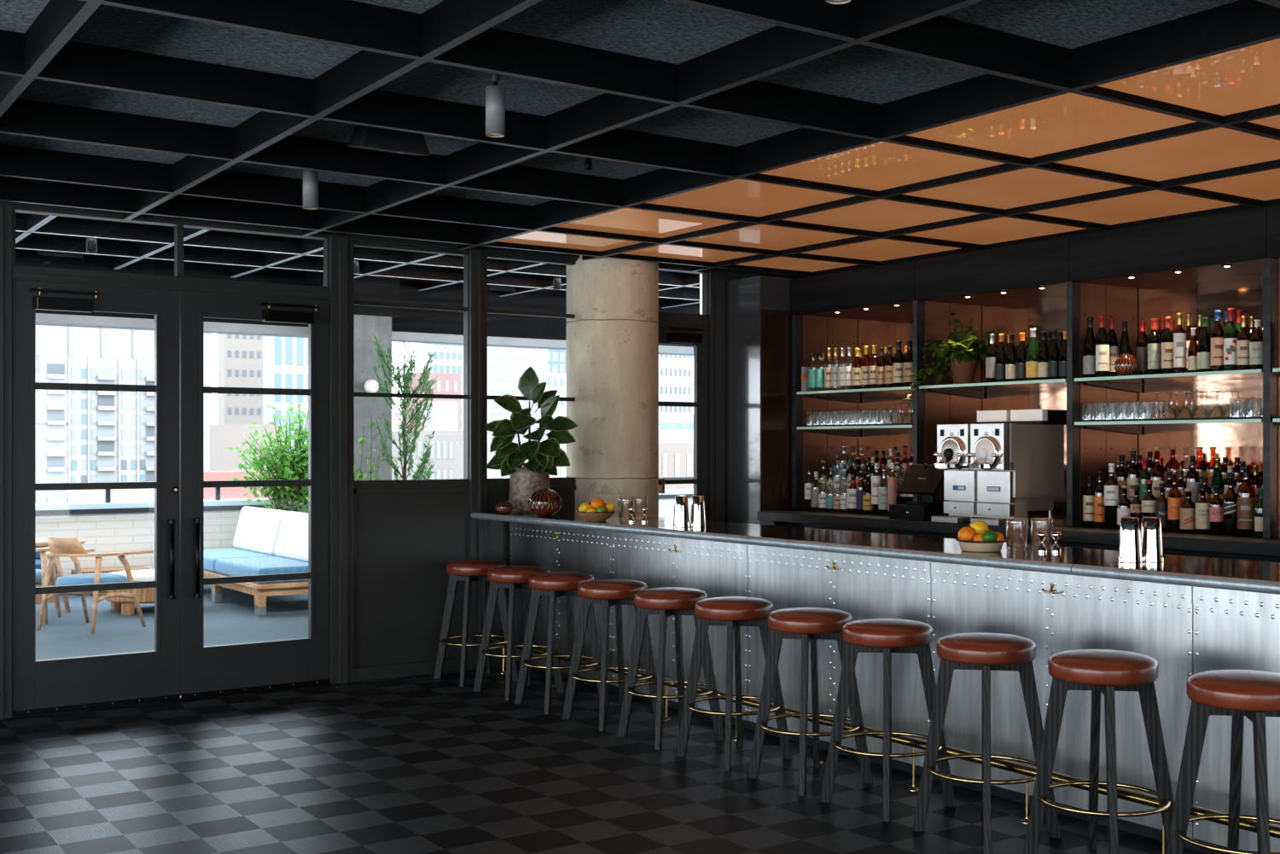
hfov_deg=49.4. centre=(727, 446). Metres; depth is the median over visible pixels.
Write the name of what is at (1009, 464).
machine
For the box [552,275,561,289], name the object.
spotlight
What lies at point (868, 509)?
bottle
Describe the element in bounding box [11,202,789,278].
trim
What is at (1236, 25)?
ceiling beam
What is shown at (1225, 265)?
recessed light
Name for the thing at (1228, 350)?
print
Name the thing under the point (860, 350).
bottle
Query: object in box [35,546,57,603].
lounge seat
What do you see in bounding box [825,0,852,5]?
ceiling spotlight
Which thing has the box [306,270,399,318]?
trim
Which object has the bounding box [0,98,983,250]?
trim
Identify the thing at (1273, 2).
trim
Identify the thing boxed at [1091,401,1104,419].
tumbler
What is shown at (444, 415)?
billboard
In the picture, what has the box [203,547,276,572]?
seat cushion
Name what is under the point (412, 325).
trim
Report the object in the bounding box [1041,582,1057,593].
hook
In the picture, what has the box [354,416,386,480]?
greenery
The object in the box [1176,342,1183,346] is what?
print
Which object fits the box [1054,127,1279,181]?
ceiling panel
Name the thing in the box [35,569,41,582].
seat cushion
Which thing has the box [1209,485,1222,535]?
bottle
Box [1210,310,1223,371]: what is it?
bottle
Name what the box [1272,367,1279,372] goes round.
glass shelf
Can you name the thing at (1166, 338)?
bottle
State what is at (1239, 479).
bottle
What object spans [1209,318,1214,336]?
bottle
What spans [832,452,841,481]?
bottle
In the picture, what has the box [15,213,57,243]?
trim
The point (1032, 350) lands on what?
bottle
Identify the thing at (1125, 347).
bottle
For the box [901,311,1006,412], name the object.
trailing plant
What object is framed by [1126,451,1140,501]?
bottle
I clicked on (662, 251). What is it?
ceiling panel
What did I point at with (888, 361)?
bottle
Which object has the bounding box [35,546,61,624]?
armchair
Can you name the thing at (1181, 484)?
bottle
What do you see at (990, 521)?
drip tray
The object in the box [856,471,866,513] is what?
bottle
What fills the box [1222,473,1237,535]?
bottle
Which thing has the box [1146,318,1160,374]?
bottle
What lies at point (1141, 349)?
bottle
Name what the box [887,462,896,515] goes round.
bottle
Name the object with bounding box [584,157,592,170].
ceiling sensor
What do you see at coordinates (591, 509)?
lemon
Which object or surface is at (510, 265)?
trim
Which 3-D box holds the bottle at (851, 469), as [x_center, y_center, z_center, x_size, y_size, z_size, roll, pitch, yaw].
[0.899,0.231,10.085,0.072,0.288,0.073,0,0,44]
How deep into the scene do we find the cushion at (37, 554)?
13.73 m
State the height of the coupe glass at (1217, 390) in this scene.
0.146 m
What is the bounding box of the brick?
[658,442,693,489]
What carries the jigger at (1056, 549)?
on the countertop at (1251, 576)
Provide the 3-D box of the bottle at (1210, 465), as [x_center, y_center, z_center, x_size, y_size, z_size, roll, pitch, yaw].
[2.737,0.139,7.822,0.081,0.271,0.080,0,0,-38]
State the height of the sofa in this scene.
0.858 m
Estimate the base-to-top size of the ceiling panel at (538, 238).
0.017 m
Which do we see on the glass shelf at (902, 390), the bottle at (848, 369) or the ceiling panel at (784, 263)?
the bottle at (848, 369)
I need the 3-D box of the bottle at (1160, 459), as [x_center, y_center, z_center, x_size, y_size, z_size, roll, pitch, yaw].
[2.531,0.172,8.102,0.073,0.206,0.072,0,0,-37]
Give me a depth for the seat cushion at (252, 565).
12.79 m
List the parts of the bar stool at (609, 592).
leg, leg, seat, leg, leg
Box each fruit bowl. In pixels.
[576,511,615,521]
[955,538,1006,552]
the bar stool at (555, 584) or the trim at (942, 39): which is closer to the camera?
the trim at (942, 39)
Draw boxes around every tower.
[217,333,263,424]
[263,336,308,470]
[423,343,488,443]
[488,346,547,443]
[547,349,566,373]
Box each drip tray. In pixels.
[930,515,969,523]
[970,517,1011,526]
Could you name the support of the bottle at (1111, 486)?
on the countertop at (1180, 541)
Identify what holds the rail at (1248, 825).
on the floor
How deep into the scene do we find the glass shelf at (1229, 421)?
7.71 m
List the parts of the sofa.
leg, frame, leg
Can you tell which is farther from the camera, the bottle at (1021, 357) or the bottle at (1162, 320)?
the bottle at (1021, 357)
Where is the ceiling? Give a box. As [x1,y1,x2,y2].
[0,0,1239,205]
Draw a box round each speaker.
[36,250,83,258]
[346,124,430,155]
[487,284,516,291]
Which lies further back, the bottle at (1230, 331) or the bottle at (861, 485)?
the bottle at (861, 485)
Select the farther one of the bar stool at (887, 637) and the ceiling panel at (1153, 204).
the ceiling panel at (1153, 204)
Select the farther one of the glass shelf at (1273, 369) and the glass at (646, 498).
the glass at (646, 498)
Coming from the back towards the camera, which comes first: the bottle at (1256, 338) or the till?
the till
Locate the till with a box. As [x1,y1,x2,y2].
[896,464,948,505]
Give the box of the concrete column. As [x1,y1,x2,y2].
[566,255,658,517]
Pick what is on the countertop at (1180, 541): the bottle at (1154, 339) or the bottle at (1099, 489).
the bottle at (1099, 489)
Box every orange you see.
[590,498,604,510]
[958,526,976,541]
[973,533,983,541]
[994,531,1004,544]
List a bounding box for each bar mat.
[797,423,913,426]
[1075,416,1262,422]
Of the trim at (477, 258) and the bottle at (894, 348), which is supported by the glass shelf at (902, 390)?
the bottle at (894, 348)
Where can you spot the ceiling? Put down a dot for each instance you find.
(666, 31)
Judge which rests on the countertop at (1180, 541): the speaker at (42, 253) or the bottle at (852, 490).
the bottle at (852, 490)
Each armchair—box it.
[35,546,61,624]
[36,536,153,634]
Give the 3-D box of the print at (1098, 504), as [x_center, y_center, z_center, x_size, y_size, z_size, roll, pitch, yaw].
[2.174,0.342,8.088,0.039,0.021,0.005,0,0,12]
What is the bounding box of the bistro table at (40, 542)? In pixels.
[35,537,86,611]
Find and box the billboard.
[424,401,458,430]
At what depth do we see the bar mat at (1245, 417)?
7.65 m
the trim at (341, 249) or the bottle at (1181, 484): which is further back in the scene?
the trim at (341, 249)
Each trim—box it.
[0,0,104,116]
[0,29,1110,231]
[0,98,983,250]
[0,144,879,266]
[0,175,812,276]
[0,200,11,720]
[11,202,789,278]
[11,265,330,300]
[11,682,331,718]
[15,212,699,287]
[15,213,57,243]
[15,232,699,300]
[15,248,699,355]
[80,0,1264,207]
[113,226,209,269]
[122,0,541,220]
[230,238,323,278]
[301,0,983,236]
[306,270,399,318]
[328,235,354,685]
[354,250,446,278]
[417,260,544,290]
[468,248,487,669]
[498,274,566,296]
[581,104,1279,260]
[658,272,699,290]
[661,297,699,308]
[668,0,1279,140]
[690,159,1279,271]
[708,270,727,521]
[761,308,790,511]
[789,197,1279,279]
[1256,0,1279,8]
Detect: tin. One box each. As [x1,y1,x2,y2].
[673,495,689,527]
[689,495,706,527]
[1117,517,1142,563]
[1140,516,1163,562]
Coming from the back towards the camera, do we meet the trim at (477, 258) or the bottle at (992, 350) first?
the trim at (477, 258)
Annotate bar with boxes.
[759,203,1279,563]
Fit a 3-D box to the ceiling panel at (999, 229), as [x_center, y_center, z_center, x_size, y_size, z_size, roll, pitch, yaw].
[1.639,-1.346,8.555,0.893,0.017,0.988,0,0,-36]
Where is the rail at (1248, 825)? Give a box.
[490,637,1279,853]
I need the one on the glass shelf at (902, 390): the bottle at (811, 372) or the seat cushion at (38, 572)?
the bottle at (811, 372)
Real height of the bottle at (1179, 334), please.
0.336 m
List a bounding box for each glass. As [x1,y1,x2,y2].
[617,497,634,520]
[633,496,647,519]
[1005,517,1028,551]
[1030,517,1053,550]
[1162,392,1177,418]
[1163,391,1180,418]
[1208,390,1225,417]
[1209,389,1227,417]
[1223,390,1241,417]
[1229,390,1246,417]
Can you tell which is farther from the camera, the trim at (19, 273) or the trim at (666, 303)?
the trim at (666, 303)
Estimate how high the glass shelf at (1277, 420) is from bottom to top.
0.018 m
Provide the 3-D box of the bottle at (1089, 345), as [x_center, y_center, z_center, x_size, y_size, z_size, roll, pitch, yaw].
[2.139,-0.581,8.179,0.087,0.357,0.086,0,0,-28]
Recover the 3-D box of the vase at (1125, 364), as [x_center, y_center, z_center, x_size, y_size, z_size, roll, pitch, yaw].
[2.289,-0.467,7.975,0.135,0.130,0.135,0,0,-36]
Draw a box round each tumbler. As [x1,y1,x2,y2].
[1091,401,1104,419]
[1105,401,1117,419]
[1122,402,1134,418]
[1137,401,1150,418]
[1155,401,1168,418]
[1228,397,1243,417]
[1241,397,1256,417]
[1243,397,1257,417]
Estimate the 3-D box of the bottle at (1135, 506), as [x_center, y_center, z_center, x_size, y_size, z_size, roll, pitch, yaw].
[2.334,0.354,7.914,0.077,0.241,0.076,0,0,-40]
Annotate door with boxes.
[11,279,180,715]
[180,290,329,698]
[658,321,709,520]
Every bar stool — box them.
[433,558,518,686]
[472,564,564,700]
[514,571,609,715]
[561,578,663,731]
[616,587,724,750]
[675,596,792,771]
[747,607,872,796]
[820,618,955,822]
[912,632,1061,853]
[1023,649,1174,853]
[1165,669,1279,853]
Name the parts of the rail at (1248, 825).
post, post, post, post, post, post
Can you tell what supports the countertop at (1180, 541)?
on the bar
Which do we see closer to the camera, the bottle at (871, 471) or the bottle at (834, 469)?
the bottle at (871, 471)
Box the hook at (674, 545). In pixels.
[669,544,677,552]
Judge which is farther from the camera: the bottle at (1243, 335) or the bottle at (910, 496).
the bottle at (910, 496)
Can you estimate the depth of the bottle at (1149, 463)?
8.15 m
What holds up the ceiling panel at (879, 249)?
attached to the ceiling
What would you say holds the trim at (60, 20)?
attached to the ceiling
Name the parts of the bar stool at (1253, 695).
leg, seat, leg, leg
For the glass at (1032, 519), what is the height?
0.135 m
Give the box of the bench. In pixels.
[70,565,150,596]
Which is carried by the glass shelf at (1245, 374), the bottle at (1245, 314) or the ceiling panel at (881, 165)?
the bottle at (1245, 314)
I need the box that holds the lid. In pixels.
[976,409,1066,424]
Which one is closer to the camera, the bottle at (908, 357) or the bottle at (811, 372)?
the bottle at (908, 357)
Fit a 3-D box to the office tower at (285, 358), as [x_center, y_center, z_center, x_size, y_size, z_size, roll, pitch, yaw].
[-89.636,9.009,284.723,9.478,64.972,5.060,0,0,-36]
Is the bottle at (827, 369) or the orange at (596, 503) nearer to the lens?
the orange at (596, 503)
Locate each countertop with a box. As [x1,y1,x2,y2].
[471,510,1279,594]
[756,504,1279,557]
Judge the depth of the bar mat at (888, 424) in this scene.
9.73 m
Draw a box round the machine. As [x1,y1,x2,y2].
[923,408,1066,526]
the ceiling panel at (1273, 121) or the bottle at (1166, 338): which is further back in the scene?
the bottle at (1166, 338)
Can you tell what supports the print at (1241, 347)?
attached to the bottle at (1243, 335)
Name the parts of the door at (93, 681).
pull handle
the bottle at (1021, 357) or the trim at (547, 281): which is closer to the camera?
the bottle at (1021, 357)
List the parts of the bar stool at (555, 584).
leg, leg, seat, leg, leg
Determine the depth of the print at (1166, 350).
7.71 m
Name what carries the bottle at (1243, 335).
on the glass shelf at (1245, 374)
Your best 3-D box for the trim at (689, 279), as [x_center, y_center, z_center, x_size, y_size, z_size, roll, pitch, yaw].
[-0.187,-1.690,13.586,0.044,0.170,4.890,0,0,-36]
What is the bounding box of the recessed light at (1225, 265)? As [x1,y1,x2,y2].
[1221,264,1232,267]
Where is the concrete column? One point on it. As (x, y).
(613, 335)
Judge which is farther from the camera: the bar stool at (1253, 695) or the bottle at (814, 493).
the bottle at (814, 493)
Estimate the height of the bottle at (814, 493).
0.288 m
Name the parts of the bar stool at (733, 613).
leg, leg, seat, leg, leg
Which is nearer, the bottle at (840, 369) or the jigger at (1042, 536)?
the jigger at (1042, 536)
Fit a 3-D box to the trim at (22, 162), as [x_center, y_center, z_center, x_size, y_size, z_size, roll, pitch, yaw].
[-3.451,-1.377,6.716,12.800,0.144,0.038,0,0,-36]
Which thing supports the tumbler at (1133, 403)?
on the bar mat at (1245, 417)
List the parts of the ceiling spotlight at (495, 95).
stem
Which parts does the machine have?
draw handle, spout, panel, panel, draw handle, spout, panel, hopper lid, panel, hopper lid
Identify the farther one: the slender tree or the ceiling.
the slender tree
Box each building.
[391,430,463,480]
[404,372,460,430]
[526,372,566,442]
[658,354,692,414]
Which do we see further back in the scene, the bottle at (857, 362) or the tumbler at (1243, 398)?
the bottle at (857, 362)
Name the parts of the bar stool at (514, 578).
leg, leg, seat, leg, leg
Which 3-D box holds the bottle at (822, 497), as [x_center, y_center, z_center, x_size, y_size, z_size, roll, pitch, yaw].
[0.705,0.341,10.129,0.085,0.267,0.084,0,0,-36]
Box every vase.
[494,500,513,514]
[528,488,561,516]
[1113,353,1137,376]
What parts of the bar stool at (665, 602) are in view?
leg, leg, seat, leg, leg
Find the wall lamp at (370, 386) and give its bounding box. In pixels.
[364,378,382,392]
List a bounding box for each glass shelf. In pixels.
[797,386,913,395]
[797,424,913,430]
[919,378,1066,390]
[1074,368,1262,383]
[1074,418,1262,425]
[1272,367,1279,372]
[1272,418,1279,422]
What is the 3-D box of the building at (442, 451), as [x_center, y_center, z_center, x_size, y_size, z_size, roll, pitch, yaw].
[-35.095,19.852,163.460,9.188,43.287,5.060,0,0,-36]
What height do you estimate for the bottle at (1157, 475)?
0.371 m
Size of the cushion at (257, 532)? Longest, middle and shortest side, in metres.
1.290 x 0.460 x 0.170 m
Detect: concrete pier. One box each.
[354,314,391,480]
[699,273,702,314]
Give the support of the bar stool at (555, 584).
on the floor
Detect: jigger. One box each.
[628,506,635,523]
[640,507,648,523]
[1036,531,1047,552]
[1050,531,1061,553]
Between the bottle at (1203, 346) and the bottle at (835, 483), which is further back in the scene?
the bottle at (835, 483)
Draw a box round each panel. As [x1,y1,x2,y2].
[497,231,640,251]
[553,208,738,238]
[623,244,756,262]
[645,179,856,216]
[684,224,859,250]
[725,275,858,523]
[737,256,856,272]
[760,141,1005,191]
[781,198,981,232]
[800,238,960,261]
[902,167,1132,209]
[904,216,1084,244]
[905,93,1197,157]
[1027,190,1239,225]
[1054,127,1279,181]
[1096,38,1279,116]
[1181,168,1279,200]
[1246,114,1279,129]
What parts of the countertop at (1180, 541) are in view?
drawer, cash drawer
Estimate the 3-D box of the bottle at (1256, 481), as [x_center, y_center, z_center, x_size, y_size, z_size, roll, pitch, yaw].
[2.837,0.237,7.450,0.075,0.275,0.074,0,0,-27]
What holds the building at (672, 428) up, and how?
on the ground
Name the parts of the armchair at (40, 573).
leg, leg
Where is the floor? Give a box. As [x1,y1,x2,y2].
[0,585,1208,853]
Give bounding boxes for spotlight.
[86,237,97,252]
[302,169,318,209]
[354,259,358,273]
[485,73,505,138]
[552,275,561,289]
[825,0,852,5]
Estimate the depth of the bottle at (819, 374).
10.13 m
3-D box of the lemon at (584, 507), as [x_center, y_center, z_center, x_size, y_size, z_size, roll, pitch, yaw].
[-0.842,0.367,8.206,0.066,0.062,0.063,0,0,39]
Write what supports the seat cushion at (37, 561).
on the lounge seat
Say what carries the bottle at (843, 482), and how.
on the shelf riser
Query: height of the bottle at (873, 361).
0.304 m
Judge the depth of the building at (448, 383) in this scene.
221.11 m
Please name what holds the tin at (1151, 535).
on the countertop at (1251, 576)
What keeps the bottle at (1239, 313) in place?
on the glass shelf at (1245, 374)
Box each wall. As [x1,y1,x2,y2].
[35,488,693,591]
[354,485,575,681]
[727,274,752,280]
[1027,296,1139,519]
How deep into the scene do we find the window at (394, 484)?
9.15 m
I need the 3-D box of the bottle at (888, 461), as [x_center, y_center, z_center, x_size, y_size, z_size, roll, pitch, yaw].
[1.141,0.235,9.756,0.073,0.280,0.072,0,0,-39]
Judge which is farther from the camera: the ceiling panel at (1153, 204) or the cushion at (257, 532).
the cushion at (257, 532)
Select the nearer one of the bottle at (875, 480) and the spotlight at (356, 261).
the bottle at (875, 480)
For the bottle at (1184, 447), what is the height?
0.273 m
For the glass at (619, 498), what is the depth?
8.31 m
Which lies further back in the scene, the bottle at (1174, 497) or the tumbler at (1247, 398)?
the bottle at (1174, 497)
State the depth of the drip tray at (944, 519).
8.60 m
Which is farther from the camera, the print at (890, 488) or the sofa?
the sofa
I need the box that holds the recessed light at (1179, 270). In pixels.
[1173,269,1182,273]
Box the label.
[987,486,1000,491]
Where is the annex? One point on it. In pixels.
(116, 495)
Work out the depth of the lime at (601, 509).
8.15 m
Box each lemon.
[578,503,591,511]
[586,507,596,511]
[605,503,615,511]
[969,520,989,535]
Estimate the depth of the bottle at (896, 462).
9.66 m
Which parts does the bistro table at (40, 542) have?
leg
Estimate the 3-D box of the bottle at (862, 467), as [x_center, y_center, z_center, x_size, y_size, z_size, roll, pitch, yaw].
[0.988,0.140,10.200,0.091,0.269,0.090,0,0,-30]
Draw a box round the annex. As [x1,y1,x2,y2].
[70,482,154,502]
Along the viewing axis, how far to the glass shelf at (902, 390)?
9.95 m
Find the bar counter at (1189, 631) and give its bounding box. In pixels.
[509,522,1279,853]
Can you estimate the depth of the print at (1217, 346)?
7.45 m
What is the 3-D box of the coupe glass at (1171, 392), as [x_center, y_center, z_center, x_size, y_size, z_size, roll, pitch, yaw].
[2.468,-0.228,7.708,0.092,0.146,0.092,0,0,-36]
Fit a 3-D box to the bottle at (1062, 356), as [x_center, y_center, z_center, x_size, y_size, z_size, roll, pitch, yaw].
[2.030,-0.545,8.328,0.081,0.286,0.080,0,0,-30]
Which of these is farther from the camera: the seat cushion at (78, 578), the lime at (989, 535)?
the seat cushion at (78, 578)
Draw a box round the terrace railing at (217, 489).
[104,477,693,502]
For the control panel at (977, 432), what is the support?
attached to the machine
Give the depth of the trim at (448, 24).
5.16 m
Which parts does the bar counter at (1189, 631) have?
panel, panel, panel, panel, panel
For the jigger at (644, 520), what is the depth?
8.04 m
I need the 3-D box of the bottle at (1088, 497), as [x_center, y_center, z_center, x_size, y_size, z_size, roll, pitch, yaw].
[2.136,0.325,8.183,0.077,0.299,0.076,0,0,-36]
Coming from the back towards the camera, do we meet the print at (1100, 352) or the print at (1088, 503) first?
the print at (1088, 503)
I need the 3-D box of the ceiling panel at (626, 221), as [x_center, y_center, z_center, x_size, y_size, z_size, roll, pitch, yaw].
[-0.490,-1.346,8.260,0.897,0.017,0.984,0,0,-36]
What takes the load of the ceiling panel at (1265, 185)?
attached to the ceiling
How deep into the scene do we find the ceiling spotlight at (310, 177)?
7.03 m
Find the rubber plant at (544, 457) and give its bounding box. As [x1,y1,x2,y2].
[482,366,577,512]
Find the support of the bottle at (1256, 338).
on the glass shelf at (1245, 374)
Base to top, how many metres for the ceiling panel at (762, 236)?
0.017 m
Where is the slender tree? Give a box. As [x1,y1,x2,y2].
[371,331,438,480]
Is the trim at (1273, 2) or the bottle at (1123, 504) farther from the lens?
the bottle at (1123, 504)
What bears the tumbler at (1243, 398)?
on the bar mat at (1245, 417)
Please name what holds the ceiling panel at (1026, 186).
attached to the ceiling
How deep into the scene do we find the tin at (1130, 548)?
5.27 m
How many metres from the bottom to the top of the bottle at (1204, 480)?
0.201 m
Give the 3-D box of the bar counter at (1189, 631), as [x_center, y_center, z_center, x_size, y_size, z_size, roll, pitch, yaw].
[1.469,0.987,5.741,0.390,1.016,9.448,0,0,-36]
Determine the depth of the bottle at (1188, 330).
7.76 m
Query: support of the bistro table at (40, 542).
on the floor
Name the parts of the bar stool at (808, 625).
leg, leg, seat, leg, leg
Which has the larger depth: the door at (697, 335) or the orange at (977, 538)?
the door at (697, 335)
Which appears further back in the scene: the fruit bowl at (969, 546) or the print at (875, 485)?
the print at (875, 485)
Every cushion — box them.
[35,546,45,558]
[35,558,57,581]
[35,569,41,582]
[55,573,127,586]
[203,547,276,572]
[215,556,308,583]
[232,506,285,555]
[273,511,308,562]
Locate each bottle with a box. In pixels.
[804,465,814,499]
[808,352,815,387]
[810,471,821,511]
[814,351,824,387]
[817,459,828,493]
[818,474,829,507]
[824,348,833,386]
[824,353,834,389]
[826,467,836,495]
[826,477,833,508]
[830,347,840,386]
[831,356,841,389]
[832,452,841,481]
[832,459,843,494]
[833,478,843,509]
[837,348,847,385]
[837,446,849,479]
[839,464,846,494]
[840,476,847,512]
[844,347,852,385]
[846,446,855,470]
[846,458,855,488]
[846,473,856,513]
[852,348,861,389]
[853,457,864,485]
[855,447,867,473]
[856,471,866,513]
[859,349,862,360]
[861,345,870,389]
[862,467,867,485]
[862,474,874,514]
[867,457,877,485]
[868,344,878,388]
[871,463,880,514]
[874,450,879,470]
[875,459,884,487]
[876,347,884,388]
[878,469,889,515]
[880,450,888,469]
[884,345,892,387]
[884,347,887,359]
[884,459,895,488]
[885,448,893,477]
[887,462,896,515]
[891,461,902,499]
[892,340,903,387]
[892,347,896,355]
[893,452,901,477]
[899,463,907,500]
[900,451,907,479]
[903,340,913,386]
[907,448,913,471]
[907,494,913,500]
[985,333,997,382]
[994,333,1006,382]
[1005,334,1017,381]
[1006,334,1009,352]
[1015,332,1027,381]
[1025,328,1038,380]
[1036,331,1049,379]
[1047,330,1059,379]
[1047,331,1052,349]
[1058,331,1064,350]
[1058,331,1066,378]
[1082,317,1095,378]
[1082,476,1093,527]
[1093,471,1104,527]
[1094,314,1109,377]
[1104,463,1119,528]
[1107,317,1117,376]
[1114,460,1119,477]
[1115,455,1126,499]
[1117,485,1130,529]
[1118,321,1131,376]
[1125,460,1130,471]
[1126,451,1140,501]
[1129,487,1141,529]
[1135,320,1147,375]
[1136,455,1142,472]
[1138,458,1149,500]
[1140,480,1157,523]
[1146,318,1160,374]
[1146,451,1154,472]
[1148,447,1165,499]
[1155,483,1168,531]
[1156,318,1161,337]
[1159,458,1165,471]
[1160,316,1173,373]
[1160,318,1164,333]
[1164,446,1181,482]
[1164,471,1172,499]
[1167,470,1181,532]
[1169,320,1175,333]
[1173,313,1186,373]
[1177,471,1185,503]
[1178,446,1189,482]
[1179,488,1195,533]
[1185,314,1191,372]
[1185,456,1199,503]
[1187,327,1197,372]
[1194,487,1209,534]
[1195,314,1203,344]
[1195,447,1206,487]
[1197,317,1210,372]
[1198,477,1210,502]
[1205,447,1215,487]
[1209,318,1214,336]
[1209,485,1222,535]
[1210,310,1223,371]
[1210,458,1223,500]
[1220,457,1227,481]
[1222,308,1238,371]
[1222,311,1227,329]
[1222,465,1235,497]
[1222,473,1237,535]
[1233,457,1239,479]
[1235,310,1242,331]
[1235,461,1245,494]
[1236,316,1250,370]
[1237,465,1255,536]
[1242,312,1249,330]
[1248,316,1255,334]
[1249,320,1262,369]
[1250,465,1252,478]
[1250,465,1262,502]
[1253,488,1262,537]
[1258,465,1262,479]
[1260,314,1262,332]
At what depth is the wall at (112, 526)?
14.48 m
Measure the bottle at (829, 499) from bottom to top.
0.246 m
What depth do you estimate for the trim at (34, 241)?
12.34 m
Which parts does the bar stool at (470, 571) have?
leg, leg, seat, leg, leg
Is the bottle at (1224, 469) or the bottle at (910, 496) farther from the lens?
the bottle at (910, 496)
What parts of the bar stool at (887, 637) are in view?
leg, leg, seat, leg, leg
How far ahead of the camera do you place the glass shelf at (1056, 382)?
8.84 m
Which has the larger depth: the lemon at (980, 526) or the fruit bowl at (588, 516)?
the fruit bowl at (588, 516)
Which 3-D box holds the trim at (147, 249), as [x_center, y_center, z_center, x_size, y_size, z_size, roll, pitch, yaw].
[-4.143,-1.690,10.676,0.044,0.170,4.890,0,0,-36]
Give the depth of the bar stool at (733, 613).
6.63 m
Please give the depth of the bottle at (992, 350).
8.78 m
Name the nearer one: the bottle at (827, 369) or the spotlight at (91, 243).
the bottle at (827, 369)
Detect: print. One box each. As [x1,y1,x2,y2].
[872,482,878,487]
[880,493,887,496]
[888,486,893,490]
[896,367,902,371]
[1086,501,1093,506]
[1097,503,1104,506]
[1099,351,1106,354]
[1109,353,1116,356]
[1130,484,1138,488]
[1151,349,1158,354]
[1164,349,1172,352]
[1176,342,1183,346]
[1215,344,1222,349]
[1226,348,1235,352]
[1239,346,1247,349]
[1239,518,1252,521]
[1240,506,1250,510]
[1252,347,1261,350]
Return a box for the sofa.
[203,506,308,616]
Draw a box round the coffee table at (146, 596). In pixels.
[104,569,154,615]
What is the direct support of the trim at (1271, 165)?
attached to the ceiling
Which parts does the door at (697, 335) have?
latch plate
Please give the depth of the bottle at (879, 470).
9.81 m
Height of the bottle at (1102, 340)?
0.363 m
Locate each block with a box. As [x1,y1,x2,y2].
[35,325,211,503]
[203,470,275,500]
[209,424,281,471]
[453,443,566,478]
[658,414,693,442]
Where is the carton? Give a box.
[801,366,814,391]
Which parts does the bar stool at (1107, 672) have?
leg, leg, seat, leg, leg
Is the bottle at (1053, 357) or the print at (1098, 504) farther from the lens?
the bottle at (1053, 357)
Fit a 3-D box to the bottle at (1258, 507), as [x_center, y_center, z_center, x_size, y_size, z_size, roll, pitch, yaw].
[2.803,0.349,7.277,0.084,0.251,0.085,0,0,44]
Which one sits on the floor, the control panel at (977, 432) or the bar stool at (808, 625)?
the bar stool at (808, 625)
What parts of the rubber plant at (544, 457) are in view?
pot, stem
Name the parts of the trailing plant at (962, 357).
pot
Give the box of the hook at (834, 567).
[826,560,837,570]
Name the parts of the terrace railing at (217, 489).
post, post, rail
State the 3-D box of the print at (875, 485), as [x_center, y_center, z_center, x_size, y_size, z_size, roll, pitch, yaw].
[1.029,0.271,9.643,0.039,0.028,0.005,0,0,18]
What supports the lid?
attached to the machine
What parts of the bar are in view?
leg, drawer, drawer, drawer, drawer, drawer, drawer, drawer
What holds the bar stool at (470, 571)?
on the floor
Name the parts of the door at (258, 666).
pull handle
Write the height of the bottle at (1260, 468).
0.167 m
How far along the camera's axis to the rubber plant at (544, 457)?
9.23 m
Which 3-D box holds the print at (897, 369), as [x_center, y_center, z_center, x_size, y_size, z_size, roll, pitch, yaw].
[1.170,-0.523,9.453,0.045,0.019,0.006,0,0,4]
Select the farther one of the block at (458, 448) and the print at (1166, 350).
the block at (458, 448)
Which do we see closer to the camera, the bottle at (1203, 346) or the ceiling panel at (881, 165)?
the ceiling panel at (881, 165)
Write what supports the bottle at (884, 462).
on the shelf riser
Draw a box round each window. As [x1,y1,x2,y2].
[11,209,180,277]
[180,225,329,287]
[354,241,468,488]
[487,253,575,486]
[658,273,708,325]
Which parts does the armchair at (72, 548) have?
leg, rail, backrest, leg, cross rail, leg, rail, leg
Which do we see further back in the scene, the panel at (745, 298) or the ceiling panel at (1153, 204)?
the panel at (745, 298)
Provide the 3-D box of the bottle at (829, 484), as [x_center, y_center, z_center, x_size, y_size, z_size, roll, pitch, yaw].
[0.767,0.268,10.264,0.072,0.214,0.073,0,0,44]
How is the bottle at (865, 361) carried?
on the glass shelf at (902, 390)
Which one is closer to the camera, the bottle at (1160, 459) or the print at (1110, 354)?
the bottle at (1160, 459)
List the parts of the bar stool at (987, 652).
leg, leg, seat, leg, leg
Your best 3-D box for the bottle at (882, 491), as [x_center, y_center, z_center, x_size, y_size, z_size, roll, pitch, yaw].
[1.088,0.317,9.608,0.087,0.316,0.086,0,0,-39]
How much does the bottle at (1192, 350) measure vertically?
0.247 m
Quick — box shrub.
[226,402,308,512]
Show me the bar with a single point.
(1084, 276)
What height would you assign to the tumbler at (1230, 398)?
0.103 m
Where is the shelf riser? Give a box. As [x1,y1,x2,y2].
[811,494,913,514]
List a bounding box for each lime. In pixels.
[596,506,605,511]
[981,529,997,541]
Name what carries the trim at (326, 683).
attached to the wall at (405, 539)

